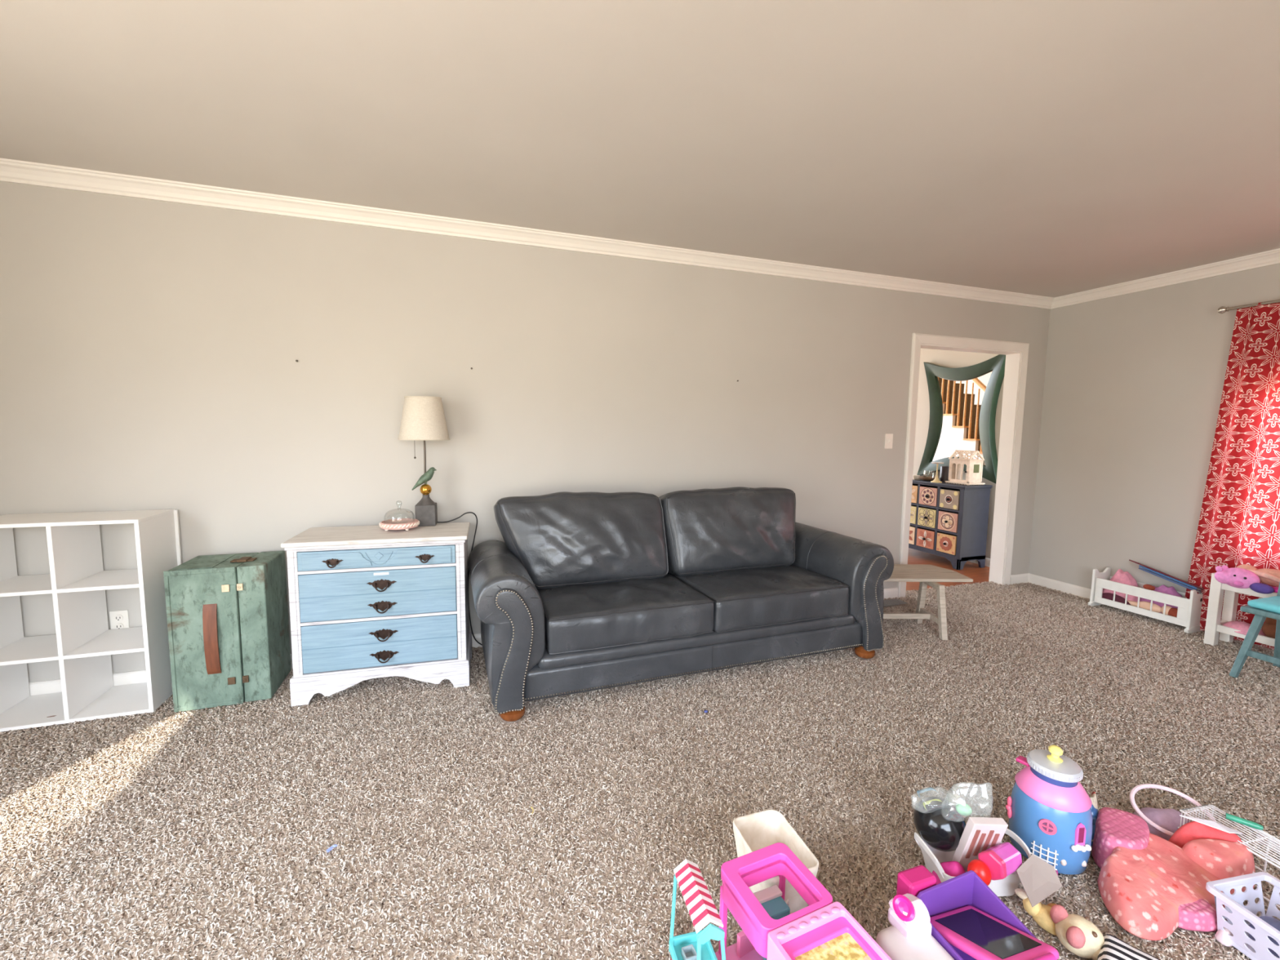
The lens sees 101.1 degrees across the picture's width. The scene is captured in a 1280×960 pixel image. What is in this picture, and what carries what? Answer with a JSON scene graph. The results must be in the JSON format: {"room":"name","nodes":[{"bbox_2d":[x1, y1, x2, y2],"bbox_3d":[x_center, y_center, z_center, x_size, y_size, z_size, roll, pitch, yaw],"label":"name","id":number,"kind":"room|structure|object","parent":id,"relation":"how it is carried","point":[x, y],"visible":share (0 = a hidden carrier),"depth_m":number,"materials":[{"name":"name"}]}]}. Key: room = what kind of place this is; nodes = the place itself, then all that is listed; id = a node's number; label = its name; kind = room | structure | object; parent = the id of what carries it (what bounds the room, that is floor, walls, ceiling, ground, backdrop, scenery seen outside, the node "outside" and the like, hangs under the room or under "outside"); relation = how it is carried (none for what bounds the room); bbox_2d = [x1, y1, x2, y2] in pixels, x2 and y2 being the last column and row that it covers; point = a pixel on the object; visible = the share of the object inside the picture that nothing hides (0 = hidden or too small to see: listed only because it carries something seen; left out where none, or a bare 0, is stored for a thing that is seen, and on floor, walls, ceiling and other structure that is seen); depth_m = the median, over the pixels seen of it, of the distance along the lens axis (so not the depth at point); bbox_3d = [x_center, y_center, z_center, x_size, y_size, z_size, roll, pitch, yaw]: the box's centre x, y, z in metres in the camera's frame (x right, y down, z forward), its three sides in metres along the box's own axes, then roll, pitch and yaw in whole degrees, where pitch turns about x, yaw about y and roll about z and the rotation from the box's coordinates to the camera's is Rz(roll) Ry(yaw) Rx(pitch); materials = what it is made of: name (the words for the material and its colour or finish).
{"room":"living room","nodes":[
{"label":"living room","id":0,"kind":"room"},
{"bbox_2d":[0,181,1050,682],"bbox_3d":[0.250,-0.241,3.542,6.974,2.450,0.113,-1,6,-19],"label":"wall","id":1,"kind":"structure","parent":0,"point":[149,349],"depth_m":2.90,"materials":[{"name":"beige paint"}]},
{"bbox_2d":[109,609,129,629],"bbox_3d":[-2.570,0.701,2.599,0.072,0.114,0.012,-1,6,-19],"label":"wall outlet","id":2,"kind":"object","parent":1,"relation":"attached to","point":[118,619],"visible":0.9,"depth_m":2.60,"materials":[{"name":"beige plastic"}]},
{"bbox_2d":[28,587,897,695],"bbox_3d":[-0.492,0.957,3.338,5.390,0.083,0.014,-1,6,-19],"label":"baseboard","id":3,"kind":"structure","parent":1,"relation":"attached to","point":[50,686],"depth_m":2.62,"materials":[{"name":"white paint"}]},
{"bbox_2d":[0,157,1053,309],"bbox_3d":[0.246,-1.414,3.326,6.874,0.074,0.070,-1,6,-19],"label":"trim","id":4,"kind":"structure","parent":1,"relation":"attached to","point":[11,171],"depth_m":2.88,"materials":[{"name":"white paint"}]},
{"bbox_2d":[884,433,893,448],"bbox_3d":[1.912,-0.297,4.038,0.072,0.114,0.018,-1,6,-19],"label":"light switch","id":5,"kind":"object","parent":1,"relation":"attached to","point":[888,437],"visible":1,"depth_m":4.04,"materials":[{"name":"beige plastic"}]},
{"bbox_2d":[897,333,1029,598],"bbox_3d":[2.661,-0.101,4.314,1.242,2.074,0.020,-1,6,-19],"label":"trim","id":6,"kind":"structure","parent":1,"relation":"attached to","point":[917,339],"depth_m":4.19,"materials":[{"name":"white paint"}]},
{"bbox_2d":[905,343,1021,593],"bbox_3d":[2.639,-0.075,4.380,1.110,2.008,0.121,-1,6,-19],"label":"trim","id":7,"kind":"structure","parent":1,"relation":"attached to","point":[1012,366],"depth_m":4.53,"materials":[{"name":"white paint"}]},
{"bbox_2d":[988,363,1005,579],"bbox_3d":[2.618,-0.114,4.439,1.242,2.074,0.020,-1,6,-19],"label":"trim","id":8,"kind":"structure","parent":1,"relation":"attached to","point":[1005,363],"depth_m":4.62,"materials":[{"name":"white paint"}]},
{"bbox_2d":[1009,573,1028,584],"bbox_3d":[3.351,0.874,4.652,0.234,0.083,0.014,-1,6,-19],"label":"baseboard","id":9,"kind":"structure","parent":1,"relation":"attached to","point":[1020,578],"depth_m":4.64,"materials":[{"name":"white paint"}]},
{"bbox_2d":[0,0,1279,297],"bbox_3d":[1.027,-1.276,1.050,7.074,0.100,5.113,-1,6,-19],"label":"ceiling","id":10,"kind":"structure","parent":0,"point":[1054,148],"depth_m":1.90,"materials":[{"name":"white paint"}]},
{"bbox_2d":[0,547,1279,959],"bbox_3d":[0.179,0.997,3.952,7.255,0.104,10.700,-1,6,-19],"label":"floor","id":11,"kind":"structure","parent":0,"point":[495,953],"depth_m":1.81,"materials":[{"name":"beige carpet"}]},
{"bbox_2d":[0,509,182,732],"bbox_3d":[-2.558,0.608,2.413,0.639,0.890,0.318,-1,6,-19],"label":"organizer","id":12,"kind":"object","parent":11,"relation":"on","point":[83,644],"visible":0.88,"depth_m":2.39,"materials":[{"name":"white laminate"}]},
{"bbox_2d":[163,551,291,711],"bbox_3d":[-1.993,0.710,2.577,0.379,0.669,0.341,-1,6,-19],"label":"trunk","id":13,"kind":"object","parent":11,"relation":"on","point":[227,615],"visible":1,"depth_m":2.45,"materials":[{"name":"green paint"}]},
{"bbox_2d":[280,522,471,706],"bbox_3d":[-1.296,0.650,2.711,0.804,0.778,0.420,-1,6,-16],"label":"dresser","id":14,"kind":"object","parent":11,"relation":"on","point":[366,602],"visible":1,"depth_m":2.54,"materials":[{"name":"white wood"}]},
{"bbox_2d":[378,518,419,531],"bbox_3d":[-1.252,0.235,2.745,0.194,0.043,0.194,-1,6,-19],"label":"cake stand","id":15,"kind":"object","parent":14,"relation":"on","point":[388,525],"visible":0.98,"depth_m":2.70,"materials":[{"name":"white ceramic"}]},
{"bbox_2d":[383,508,414,524],"bbox_3d":[-1.252,0.164,2.738,0.145,0.116,0.145,-1,6,-19],"label":"glass dome","id":16,"kind":"object","parent":15,"relation":"on","point":[394,508],"visible":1,"depth_m":2.73,"materials":[{"name":"clear glass"}]},
{"bbox_2d":[397,395,482,645],"bbox_3d":[-1.066,0.281,2.916,0.470,1.460,0.259,-1,6,-16],"label":"table lamp","id":17,"kind":"object","parent":14,"relation":"on","point":[423,417],"visible":0.94,"depth_m":2.77,"materials":[{"name":"beige fabric"}]},
{"bbox_2d":[0,581,1279,959],"bbox_3d":[0.829,1.159,1.746,6.851,0.020,4.128,-1,6,-19],"label":"carpet","id":18,"kind":"object","parent":11,"relation":"on","point":[1185,651],"visible":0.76,"depth_m":2.00,"materials":[{"name":"beige carpet"}]},
{"bbox_2d":[326,844,337,853],"bbox_3d":[-0.955,1.139,1.631,0.011,0.008,0.030,5,7,37],"label":"hair clip","id":19,"kind":"object","parent":18,"relation":"on","point":[331,848],"visible":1,"depth_m":1.63,"materials":[{"name":"white plastic"}]},
{"bbox_2d":[668,858,725,959],"bbox_3d":[0.144,1.078,1.172,0.098,0.256,0.292,-1,6,-14],"label":"stall","id":20,"kind":"object","parent":18,"relation":"on","point":[700,906],"visible":1,"depth_m":1.23,"materials":[{"name":"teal plastic"}]},
{"bbox_2d":[681,944,697,959],"bbox_3d":[0.116,1.123,1.245,0.030,0.018,0.030,-1,6,-19],"label":"crate","id":21,"kind":"object","parent":20,"relation":"on","point":[688,953],"visible":0.96,"depth_m":1.25,"materials":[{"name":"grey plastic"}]},
{"bbox_2d":[668,929,717,959],"bbox_3d":[0.146,1.135,1.164,0.098,0.024,0.265,-1,6,-14],"label":"tray","id":22,"kind":"object","parent":20,"relation":"on","point":[676,944],"depth_m":1.27,"materials":[{"name":"teal plastic"}]},
{"bbox_2d":[715,842,892,959],"bbox_3d":[0.368,1.083,1.093,0.240,0.249,0.530,-2,6,-24],"label":"doll camper","id":23,"kind":"object","parent":18,"relation":"on","point":[823,930],"visible":0.98,"depth_m":1.17,"materials":[{"name":"pink plastic"}]},
{"bbox_2d":[715,942,763,959],"bbox_3d":[0.365,1.158,1.103,0.240,0.098,0.518,-2,6,-24],"label":"tray","id":24,"kind":"object","parent":23,"relation":"on","point":[731,951],"depth_m":1.30,"materials":[{"name":"pink plastic"}]},
{"bbox_2d":[736,930,754,958],"bbox_3d":[0.268,1.147,1.312,0.060,0.055,0.012,-3,6,-30],"label":"stand","id":25,"kind":"object","parent":23,"relation":"in","point":[744,946],"visible":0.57,"depth_m":1.30,"materials":[{"name":"pink plastic"}]},
{"bbox_2d":[753,884,790,959],"bbox_3d":[0.327,1.107,1.315,0.072,0.135,0.062,-2,6,-22],"label":"sink","id":26,"kind":"object","parent":23,"relation":"in","point":[770,898],"visible":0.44,"depth_m":1.31,"materials":[{"name":"teal plastic"}]},
{"bbox_2d":[753,884,782,903],"bbox_3d":[0.321,1.043,1.325,0.072,0.010,0.026,-2,6,-22],"label":"countertop","id":27,"kind":"structure","parent":26,"relation":"on","point":[772,892],"depth_m":1.32,"materials":[{"name":"plastic"}]},
{"bbox_2d":[794,932,871,959],"bbox_3d":[0.435,0.999,0.995,0.150,0.006,0.263,-2,6,-24],"label":"toy","id":28,"kind":"object","parent":23,"relation":"on","point":[823,945],"depth_m":1.10,"materials":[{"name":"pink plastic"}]},
{"bbox_2d":[883,564,973,639],"bbox_3d":[1.800,0.814,3.576,0.761,0.363,0.514,1,5,-1],"label":"bench","id":29,"kind":"object","parent":18,"relation":"on","point":[926,575],"visible":0.47,"depth_m":3.48,"materials":[{"name":"grey wood"}]},
{"bbox_2d":[875,865,1035,959],"bbox_3d":[0.733,1.086,1.098,0.323,0.255,0.460,-1,6,-19],"label":"toy","id":30,"kind":"object","parent":18,"relation":"on","point":[911,935],"visible":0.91,"depth_m":1.22,"materials":[{"name":"purple plastic"}]},
{"bbox_2d":[929,905,1058,959],"bbox_3d":[0.780,1.025,1.176,0.162,0.106,0.215,-1,6,-21],"label":"tablet","id":31,"kind":"object","parent":30,"relation":"in","point":[978,934],"visible":0.92,"depth_m":1.16,"materials":[{"name":"pink plastic"}]},
{"bbox_2d":[914,828,1031,896],"bbox_3d":[0.966,1.111,1.542,0.298,0.126,0.150,0,5,-5],"label":"caddy","id":32,"kind":"object","parent":18,"relation":"on","point":[932,857],"visible":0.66,"depth_m":1.50,"materials":[{"name":"white plastic"}]},
{"bbox_2d":[913,795,965,851],"bbox_3d":[0.900,1.031,1.582,0.140,0.140,0.140,-1,6,-19],"label":"ball","id":33,"kind":"object","parent":32,"relation":"in","point":[940,825],"visible":0.91,"depth_m":1.54,"materials":[{"name":"black plastic"}]},
{"bbox_2d":[916,787,937,798],"bbox_3d":[0.878,0.961,1.619,0.070,0.012,0.032,-1,6,-19],"label":"ribbon","id":34,"kind":"object","parent":33,"relation":"on","point":[926,789],"visible":1,"depth_m":1.63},
{"bbox_2d":[922,799,942,809],"bbox_3d":[0.869,0.965,1.569,0.070,0.012,0.032,-1,6,-19],"label":"ribbon","id":35,"kind":"object","parent":33,"relation":"on","point":[926,802],"visible":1,"depth_m":1.58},
{"bbox_2d":[955,802,972,816],"bbox_3d":[0.951,0.939,1.535,0.137,0.128,0.069,0,5,-3],"label":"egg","id":36,"kind":"object","parent":33,"relation":"on","point":[963,809],"visible":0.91,"depth_m":1.53,"materials":[{"name":"green plastic"}]},
{"bbox_2d":[931,861,965,884],"bbox_3d":[0.895,1.127,1.510,0.075,0.083,0.090,-1,6,-19],"label":"cloth","id":37,"kind":"object","parent":32,"relation":"in","point":[953,868],"visible":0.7,"depth_m":1.50,"materials":[{"name":"pink fabric"}]},
{"bbox_2d":[951,817,1008,871],"bbox_3d":[0.972,1.047,1.512,0.122,0.190,0.060,0,5,-6],"label":"patterned box","id":38,"kind":"object","parent":32,"relation":"in","point":[980,834],"visible":0.8,"depth_m":1.49,"materials":[{"name":"plastic"}]},
{"bbox_2d":[967,859,991,885],"bbox_3d":[0.930,1.079,1.444,0.056,0.068,0.055,-1,6,-19],"label":"ball","id":39,"kind":"object","parent":32,"relation":"in","point":[979,867],"visible":0.6,"depth_m":1.43,"materials":[{"name":"red plastic"}]},
{"bbox_2d":[977,841,1022,879],"bbox_3d":[1.004,1.060,1.467,0.122,0.082,0.068,-3,6,-31],"label":"gift","id":40,"kind":"object","parent":32,"relation":"in","point":[1002,860],"visible":0.89,"depth_m":1.44},
{"bbox_2d":[1016,854,1062,906],"bbox_3d":[1.079,1.084,1.435,0.165,0.050,0.069,-2,6,-27],"label":"flap","id":41,"kind":"object","parent":32,"relation":"in","point":[1039,879],"visible":1,"depth_m":1.44,"materials":[{"name":"paper"}]},
{"bbox_2d":[1014,888,1057,936],"bbox_3d":[1.076,1.157,1.404,0.131,0.069,0.063,6,7,43],"label":"plush dog","id":42,"kind":"object","parent":18,"relation":"on","point":[1040,913],"visible":0.56,"depth_m":1.40},
{"bbox_2d":[1005,744,1092,875],"bbox_3d":[1.267,0.993,1.628,0.217,0.351,0.217,2,6,11],"label":"house","id":43,"kind":"object","parent":18,"relation":"on","point":[1048,807],"visible":0.97,"depth_m":1.57,"materials":[{"name":"blue plastic"}]},
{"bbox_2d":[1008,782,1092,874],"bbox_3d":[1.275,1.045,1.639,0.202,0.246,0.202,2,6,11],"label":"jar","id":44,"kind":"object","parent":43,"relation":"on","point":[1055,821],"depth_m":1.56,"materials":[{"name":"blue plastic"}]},
{"bbox_2d":[1049,904,1104,959],"bbox_3d":[1.113,1.149,1.330,0.106,0.095,0.095,1,5,6],"label":"puppy","id":45,"kind":"object","parent":18,"relation":"on","point":[1077,934],"visible":0.88,"depth_m":1.31},
{"bbox_2d":[1088,791,1098,853],"bbox_3d":[1.450,1.087,1.700,0.071,0.154,0.155,3,6,25],"label":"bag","id":46,"kind":"object","parent":18,"relation":"on","point":[1094,808],"visible":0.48,"depth_m":1.68,"materials":[{"name":"plastic"}]},
{"bbox_2d":[1097,934,1159,959],"bbox_3d":[1.174,1.176,1.238,0.153,0.076,0.151,-5,8,-44],"label":"pouch","id":47,"kind":"object","parent":18,"relation":"on","point":[1113,948],"visible":0.93,"depth_m":1.27,"materials":[{"name":"fabric"}]},
{"bbox_2d":[1088,567,1203,633],"bbox_3d":[3.642,0.846,3.793,0.218,0.294,0.594,-1,6,-19],"label":"bed","id":48,"kind":"object","parent":18,"relation":"on","point":[1188,612],"visible":0.82,"depth_m":3.70,"materials":[{"name":"white wood"}]},
{"bbox_2d":[1102,592,1130,604],"bbox_3d":[3.531,0.883,3.929,0.011,0.069,0.244,-1,6,-19],"label":"cloth","id":49,"kind":"object","parent":48,"relation":"in","point":[1109,596],"visible":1,"depth_m":3.92,"materials":[{"name":"purple fabric"}]},
{"bbox_2d":[1102,568,1140,601],"bbox_3d":[3.598,0.791,3.938,0.144,0.248,0.242,-1,6,-19],"label":"blanket","id":50,"kind":"object","parent":48,"relation":"in","point":[1120,576],"visible":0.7,"depth_m":3.90,"materials":[{"name":"pink fabric"}]},
{"bbox_2d":[1127,600,1172,614],"bbox_3d":[3.612,0.896,3.751,0.048,0.075,0.298,-1,6,-19],"label":"baby doll","id":51,"kind":"object","parent":48,"relation":"in","point":[1144,605],"visible":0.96,"depth_m":3.72},
{"bbox_2d":[1139,584,1182,613],"bbox_3d":[3.687,0.836,3.717,0.124,0.202,0.300,-1,6,-19],"label":"cloth","id":52,"kind":"object","parent":48,"relation":"on","point":[1163,588],"visible":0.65,"depth_m":3.68,"materials":[{"name":"fabric"}]},
{"bbox_2d":[1142,584,1155,590],"bbox_3d":[3.624,0.764,3.749,0.040,0.040,0.070,-1,6,-19],"label":"plush toy","id":53,"kind":"object","parent":52,"relation":"on","point":[1149,587],"visible":0.91,"depth_m":3.74,"materials":[{"name":"orange fabric"}]},
{"bbox_2d":[1137,567,1200,593],"bbox_3d":[3.700,0.700,3.675,0.109,0.116,0.331,-1,6,-19],"label":"picture book","id":54,"kind":"object","parent":48,"relation":"on","point":[1140,568],"visible":0.85,"depth_m":3.65,"materials":[{"name":"paper"}]},
{"bbox_2d":[1138,564,1200,591],"bbox_3d":[3.709,0.685,3.679,0.119,0.118,0.332,-1,6,-19],"label":"picture book","id":55,"kind":"object","parent":54,"relation":"on","point":[1140,566],"visible":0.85,"depth_m":3.64,"materials":[{"name":"paper"}]},
{"bbox_2d":[1128,559,1203,589],"bbox_3d":[3.719,0.669,3.710,0.127,0.137,0.419,-1,6,-19],"label":"picture book","id":56,"kind":"object","parent":55,"relation":"on","point":[1166,574],"visible":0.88,"depth_m":3.68,"materials":[{"name":"paper"}]},
{"bbox_2d":[1168,608,1177,617],"bbox_3d":[3.668,0.913,3.588,0.052,0.075,0.138,-1,6,-19],"label":"plush toy","id":57,"kind":"object","parent":48,"relation":"in","point":[1172,611],"visible":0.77,"depth_m":3.60,"materials":[{"name":"orange fabric"}]},
{"bbox_2d":[1128,783,1217,840],"bbox_3d":[1.740,1.105,1.722,0.223,0.118,0.175,2,6,11],"label":"hoop","id":58,"kind":"object","parent":18,"relation":"on","point":[1162,823],"visible":0.7,"depth_m":1.72},
{"bbox_2d":[1091,807,1255,941],"bbox_3d":[1.510,1.117,1.553,0.553,0.113,0.329,-1,6,-19],"label":"stuffed toy","id":59,"kind":"object","parent":18,"relation":"on","point":[1153,886],"visible":0.98,"depth_m":1.49,"materials":[{"name":"pink fabric"}]},
{"bbox_2d":[1168,814,1242,848],"bbox_3d":[1.724,1.100,1.599,0.210,0.142,0.086,4,6,29],"label":"cloth","id":60,"kind":"object","parent":18,"relation":"on","point":[1199,828],"visible":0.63,"depth_m":1.59,"materials":[{"name":"fabric"}]},
{"bbox_2d":[1214,927,1233,946],"bbox_3d":[1.538,1.181,1.377,0.079,0.034,0.035,-1,6,-19],"label":"tissue paper","id":61,"kind":"object","parent":18,"relation":"on","point":[1220,935],"visible":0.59,"depth_m":1.36,"materials":[{"name":"white paper"}]},
{"bbox_2d":[1177,804,1279,908],"bbox_3d":[1.820,1.120,1.564,0.135,0.120,0.284,-1,6,-13],"label":"wire basket","id":62,"kind":"object","parent":18,"relation":"on","point":[1264,837],"visible":0.62,"depth_m":1.58,"materials":[{"name":"white metal"}]},
{"bbox_2d":[1225,813,1263,830],"bbox_3d":[1.849,1.046,1.613,0.075,0.018,0.018,6,7,42],"label":"crayon","id":63,"kind":"object","parent":62,"relation":"on","point":[1236,819],"visible":1,"depth_m":1.61,"materials":[{"name":"green wax"}]},
{"bbox_2d":[1203,573,1277,646],"bbox_3d":[3.825,0.849,2.934,0.213,0.455,0.898,-1,6,-19],"label":"shelf","id":64,"kind":"object","parent":18,"relation":"on","point":[1214,626],"visible":0.6,"depth_m":3.30,"materials":[{"name":"white paint"}]},
{"bbox_2d":[1214,564,1260,588],"bbox_3d":[3.639,0.597,3.209,0.124,0.124,0.185,-1,6,-19],"label":"pig","id":65,"kind":"object","parent":64,"relation":"on","point":[1241,578],"visible":0.98,"depth_m":3.19},
{"bbox_2d":[1222,621,1266,635],"bbox_3d":[3.704,0.899,3.233,0.168,0.056,0.188,-1,6,-19],"label":"cloth","id":66,"kind":"object","parent":64,"relation":"on","point":[1242,626],"visible":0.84,"depth_m":3.21,"materials":[{"name":"pink fabric"}]},
{"bbox_2d":[1236,564,1279,586],"bbox_3d":[3.755,0.581,3.128,0.136,0.100,0.329,-1,6,-19],"label":"plush bear","id":67,"kind":"object","parent":64,"relation":"on","point":[1268,576],"visible":0.63,"depth_m":3.13},
{"bbox_2d":[1249,582,1274,593],"bbox_3d":[3.660,0.638,3.101,0.060,0.060,0.098,-1,6,-19],"label":"toy","id":68,"kind":"object","parent":64,"relation":"on","point":[1260,588],"visible":1,"depth_m":3.08,"materials":[{"name":"purple fabric"}]},
{"bbox_2d":[1262,617,1276,638],"bbox_3d":[3.745,0.868,3.105,0.102,0.145,0.098,-1,6,-19],"label":"plush toy","id":69,"kind":"object","parent":64,"relation":"on","point":[1268,628],"visible":0.53,"depth_m":3.09,"materials":[{"name":"brown fabric"}]},
{"bbox_2d":[1271,586,1278,592],"bbox_3d":[3.738,0.648,3.067,0.068,0.048,0.153,-1,6,-19],"label":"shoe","id":70,"kind":"object","parent":64,"relation":"on","point":[1276,588],"visible":0.29,"depth_m":3.07,"materials":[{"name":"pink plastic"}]},
{"bbox_2d":[1205,871,1279,959],"bbox_3d":[1.622,1.143,1.266,0.212,0.130,0.312,0,6,-11],"label":"bin","id":71,"kind":"object","parent":18,"relation":"on","point":[1238,917],"visible":0.98,"depth_m":1.36,"materials":[{"name":"white plastic"}]},
{"bbox_2d":[1248,915,1279,957],"bbox_3d":[1.626,1.148,1.320,0.133,0.065,0.144,-1,6,-19],"label":"toy","id":72,"kind":"object","parent":71,"relation":"in","point":[1272,921],"visible":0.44,"depth_m":1.34,"materials":[{"name":"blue plastic"}]},
{"bbox_2d":[1228,582,1279,678],"bbox_3d":[3.501,0.778,2.787,0.474,0.626,0.375,-1,6,-19],"label":"chair","id":73,"kind":"object","parent":18,"relation":"on","point":[1260,615],"visible":0.75,"depth_m":2.86,"materials":[{"name":"teal paint"}]},
{"bbox_2d":[1247,595,1279,613],"bbox_3d":[3.527,0.689,2.790,0.308,0.058,0.336,-1,6,-19],"label":"seat cushion","id":74,"kind":"object","parent":73,"relation":"on","point":[1272,604],"visible":1,"depth_m":2.85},
{"bbox_2d":[467,486,893,721],"bbox_3d":[0.243,0.546,3.053,2.333,0.956,0.889,-1,6,-20],"label":"sofa","id":75,"kind":"object","parent":11,"relation":"on","point":[583,592],"visible":1,"depth_m":2.83,"materials":[{"name":"grey leather"}]},
{"bbox_2d":[493,491,668,589],"bbox_3d":[-0.317,0.338,3.008,0.984,0.547,0.343,-1,6,-20],"label":"cushion","id":76,"kind":"object","parent":75,"relation":"on","point":[563,540],"depth_m":2.89,"materials":[{"name":"grey leather"}]},
{"bbox_2d":[537,573,714,653],"bbox_3d":[-0.130,0.680,2.841,0.868,0.231,0.690,-1,6,-20],"label":"seat cushion","id":77,"kind":"object","parent":75,"relation":"on","point":[637,613],"depth_m":2.59,"materials":[{"name":"grey leather"}]},
{"bbox_2d":[658,486,795,576],"bbox_3d":[0.573,0.317,3.335,0.952,0.542,0.345,-1,6,-20],"label":"cushion","id":78,"kind":"object","parent":75,"relation":"on","point":[708,532],"depth_m":3.19,"materials":[{"name":"grey leather"}]},
{"bbox_2d":[676,564,848,631],"bbox_3d":[0.673,0.664,3.132,0.866,0.224,0.691,-1,6,-20],"label":"seat cushion","id":79,"kind":"object","parent":75,"relation":"on","point":[748,597],"depth_m":2.89,"materials":[{"name":"grey leather"}]},
{"bbox_2d":[733,809,818,913],"bbox_3d":[0.374,1.091,1.485,0.161,0.164,0.224,-1,6,-17],"label":"storage bin","id":80,"kind":"object","parent":11,"relation":"on","point":[753,832],"visible":0.56,"depth_m":1.54,"materials":[{"name":"white plastic"}]},
{"bbox_2d":[883,598,907,606],"bbox_3d":[1.875,0.942,4.036,0.340,0.008,0.110,-1,6,-19],"label":"floor vent","id":81,"kind":"object","parent":11,"relation":"in","point":[889,602],"visible":0.46,"depth_m":4.04,"materials":[{"name":"grey metal"}]},
{"bbox_2d":[908,479,992,569],"bbox_3d":[3.053,0.411,5.546,0.383,0.812,1.030,-1,6,-19],"label":"chest","id":82,"kind":"object","parent":11,"relation":"on","point":[948,521],"visible":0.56,"depth_m":5.14,"materials":[{"name":"blue paint"}]},
{"bbox_2d":[912,474,920,479],"bbox_3d":[2.927,-0.032,5.660,0.100,0.045,0.140,-1,6,-19],"label":"box","id":83,"kind":"object","parent":82,"relation":"on","point":[914,477],"visible":0.38,"depth_m":5.60,"materials":[{"name":"white"}]},
{"bbox_2d":[918,471,938,480],"bbox_3d":[3.014,-0.047,5.498,0.190,0.101,0.190,-1,6,-19],"label":"bowl","id":84,"kind":"object","parent":82,"relation":"on","point":[922,477],"visible":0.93,"depth_m":5.46,"materials":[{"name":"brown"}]},
{"bbox_2d":[930,462,943,482],"bbox_3d":[3.000,-0.078,5.320,0.112,0.203,0.112,-1,6,-19],"label":"candlestick","id":85,"kind":"object","parent":82,"relation":"on","point":[936,479],"visible":1,"depth_m":5.31,"materials":[{"name":"beige wood"}]},
{"bbox_2d":[939,466,949,481],"bbox_3d":[3.165,-0.065,5.457,0.100,0.155,0.100,-1,6,-19],"label":"canister","id":86,"kind":"object","parent":82,"relation":"on","point":[944,473],"visible":0.73,"depth_m":5.42,"materials":[{"name":"metal"}]},
{"bbox_2d":[945,449,985,485],"bbox_3d":[3.189,-0.125,5.157,0.215,0.330,0.260,-1,6,-19],"label":"dollhouse","id":87,"kind":"object","parent":82,"relation":"on","point":[974,471],"visible":1,"depth_m":5.09,"materials":[{"name":"beige paint"}]},
{"bbox_2d":[912,348,1004,558],"bbox_3d":[2.756,-1.507,7.305,0.090,4.310,5.587,-1,6,-19],"label":"wall","id":88,"kind":"structure","parent":0,"point":[948,358],"depth_m":5.71,"materials":[{"name":"beige paint"}]},
{"bbox_2d":[916,354,1005,483],"bbox_3d":[3.317,-0.631,5.453,0.074,1.270,0.950,-1,6,-19],"label":"wall mirror","id":89,"kind":"object","parent":88,"relation":"attached to","point":[963,401],"visible":0.84,"depth_m":5.41,"materials":[{"name":"mirror"}]},
{"bbox_2d":[931,370,992,465],"bbox_3d":[3.318,-0.631,5.454,0.001,0.949,0.663,-1,6,-19],"label":"mirror glass","id":90,"kind":"object","parent":89,"relation":"attached to","point":[961,401],"depth_m":5.45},
{"bbox_2d":[967,557,990,567],"bbox_3d":[2.699,0.600,7.442,0.014,0.083,5.487,-1,6,-19],"label":"baseboard","id":91,"kind":"structure","parent":88,"relation":"attached to","point":[987,560],"depth_m":5.24,"materials":[{"name":"white paint"}]},
{"bbox_2d":[1028,263,1279,592],"bbox_3d":[4.309,-0.076,2.292,0.090,2.450,4.900,-1,6,-19],"label":"wall","id":92,"kind":"structure","parent":0,"point":[1134,382],"depth_m":3.94,"materials":[{"name":"beige paint"}]},
{"bbox_2d":[1028,573,1262,646],"bbox_3d":[4.247,1.101,2.387,0.014,0.083,4.900,-1,6,-19],"label":"baseboard","id":93,"kind":"structure","parent":92,"relation":"attached to","point":[1082,592],"depth_m":4.43,"materials":[{"name":"white paint"}]},
{"bbox_2d":[1050,248,1279,309],"bbox_3d":[4.246,-1.257,2.153,0.070,0.074,4.900,-1,6,-19],"label":"trim","id":94,"kind":"structure","parent":92,"relation":"attached to","point":[1271,257],"depth_m":3.66,"materials":[{"name":"white paint"}]},
{"bbox_2d":[1217,299,1279,313],"bbox_3d":[4.107,-1.011,2.517,0.108,0.048,1.950,-1,6,-19],"label":"curtain rod","id":95,"kind":"object","parent":92,"relation":"attached to","point":[1222,309],"visible":0.91,"depth_m":3.31,"materials":[{"name":"silver metal"}]},
{"bbox_2d":[1184,302,1279,649],"bbox_3d":[3.957,0.004,2.927,0.060,2.118,1.310,-1,6,-19],"label":"curtain","id":96,"kind":"object","parent":95,"relation":"hanging from","point":[1239,522],"visible":0.8,"depth_m":3.32,"materials":[{"name":"red fabric"}]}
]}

